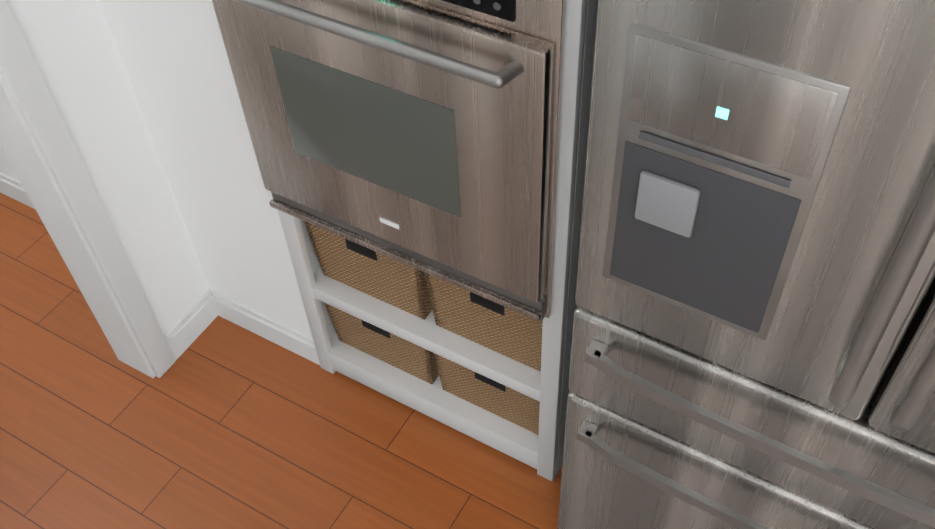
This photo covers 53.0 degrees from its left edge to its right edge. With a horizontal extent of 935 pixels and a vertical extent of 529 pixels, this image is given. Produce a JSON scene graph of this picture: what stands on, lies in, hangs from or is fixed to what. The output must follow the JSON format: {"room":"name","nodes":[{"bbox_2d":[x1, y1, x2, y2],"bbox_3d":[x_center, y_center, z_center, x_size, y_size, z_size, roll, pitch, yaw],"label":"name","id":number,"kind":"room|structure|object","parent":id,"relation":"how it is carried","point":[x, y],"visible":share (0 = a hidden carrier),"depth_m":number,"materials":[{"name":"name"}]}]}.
{"room":"kitchen","nodes":[
{"label":"kitchen","id":0,"kind":"room"},
{"bbox_2d":[0,146,19,181],"bbox_3d":[-2.169,-1.357,2.375,3.180,2.440,0.120,23,54,21],"label":"wall","id":1,"kind":"structure","parent":0,"point":[6,168],"depth_m":2.82,"materials":[{"name":"white paint"}]},
{"bbox_2d":[0,173,319,364],"bbox_3d":[-1.337,-0.106,2.801,2.130,0.095,0.238,23,54,21],"label":"baseboard","id":2,"kind":"structure","parent":1,"relation":"attached to","point":[189,327],"depth_m":2.53,"materials":[{"name":"white"}]},
{"bbox_2d":[6,0,208,335],"bbox_3d":[-1.981,0.872,0.432,0.120,2.440,4.700,23,54,21],"label":"wall","id":3,"kind":"structure","parent":0,"point":[73,50],"depth_m":2.05,"materials":[{"name":"white paint"}]},
{"bbox_2d":[0,0,175,377],"bbox_3d":[-1.137,-0.114,1.475,0.141,2.092,1.014,23,54,21],"label":"door frame","id":4,"kind":"structure","parent":3,"relation":"attached to","point":[41,152],"depth_m":1.96,"materials":[{"name":"white"}]},
{"bbox_2d":[97,0,312,338],"bbox_3d":[1.119,-0.229,1.228,4.120,2.440,0.760,23,54,21],"label":"wall","id":5,"kind":"structure","parent":0,"point":[172,54],"depth_m":2.06,"materials":[{"name":"white paint"}]},
{"bbox_2d":[0,193,561,528],"bbox_3d":[-0.825,0.838,2.058,7.300,0.060,7.700,23,54,21],"label":"floor","id":6,"kind":"structure","parent":0,"point":[221,423],"depth_m":2.35,"materials":[{"name":"brown wood"}]},
{"bbox_2d":[278,0,597,480],"bbox_3d":[0.025,-0.487,1.726,0.710,2.111,0.687,23,54,21],"label":"tall cabinet","id":7,"kind":"object","parent":6,"relation":"on","point":[547,387],"visible":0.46,"depth_m":2.08,"materials":[{"name":"white wood"}]},
{"bbox_2d":[304,221,432,319],"bbox_3d":[-0.126,-0.135,2.190,0.324,0.243,0.432,23,54,21],"label":"basket","id":8,"kind":"object","parent":7,"relation":"in","point":[384,278],"visible":0.1,"depth_m":2.09,"materials":[{"name":"brown wicker"}]},
{"bbox_2d":[325,303,438,384],"bbox_3d":[-0.115,0.046,2.399,0.324,0.216,0.432,23,54,21],"label":"basket","id":9,"kind":"object","parent":7,"relation":"in","point":[415,360],"visible":0.1,"depth_m":2.30,"materials":[{"name":"brown wicker"}]},
{"bbox_2d":[212,0,565,320],"bbox_3d":[-0.010,-0.422,1.738,0.642,0.730,0.676,23,54,21],"label":"wall oven","id":10,"kind":"object","parent":7,"relation":"in","point":[422,135],"visible":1,"depth_m":1.55,"materials":[{"name":"silver metal"}]},
{"bbox_2d":[424,272,542,371],"bbox_3d":[0.145,-0.022,2.079,0.324,0.243,0.432,23,54,21],"label":"basket","id":11,"kind":"object","parent":7,"relation":"in","point":[494,326],"visible":0.06,"depth_m":1.99,"materials":[{"name":"brown wicker"}]},
{"bbox_2d":[434,353,539,434],"bbox_3d":[0.156,0.159,2.287,0.324,0.216,0.432,23,54,21],"label":"basket","id":12,"kind":"object","parent":7,"relation":"in","point":[493,397],"visible":0.1,"depth_m":2.20,"materials":[{"name":"brown wicker"}]},
{"bbox_2d":[558,0,934,528],"bbox_3d":[0.733,-0.015,1.505,0.910,1.772,0.808,23,54,21],"label":"fridge","id":13,"kind":"object","parent":6,"relation":"on","point":[753,341],"visible":1,"depth_m":1.22,"materials":[{"name":"silver metal"}]}
]}

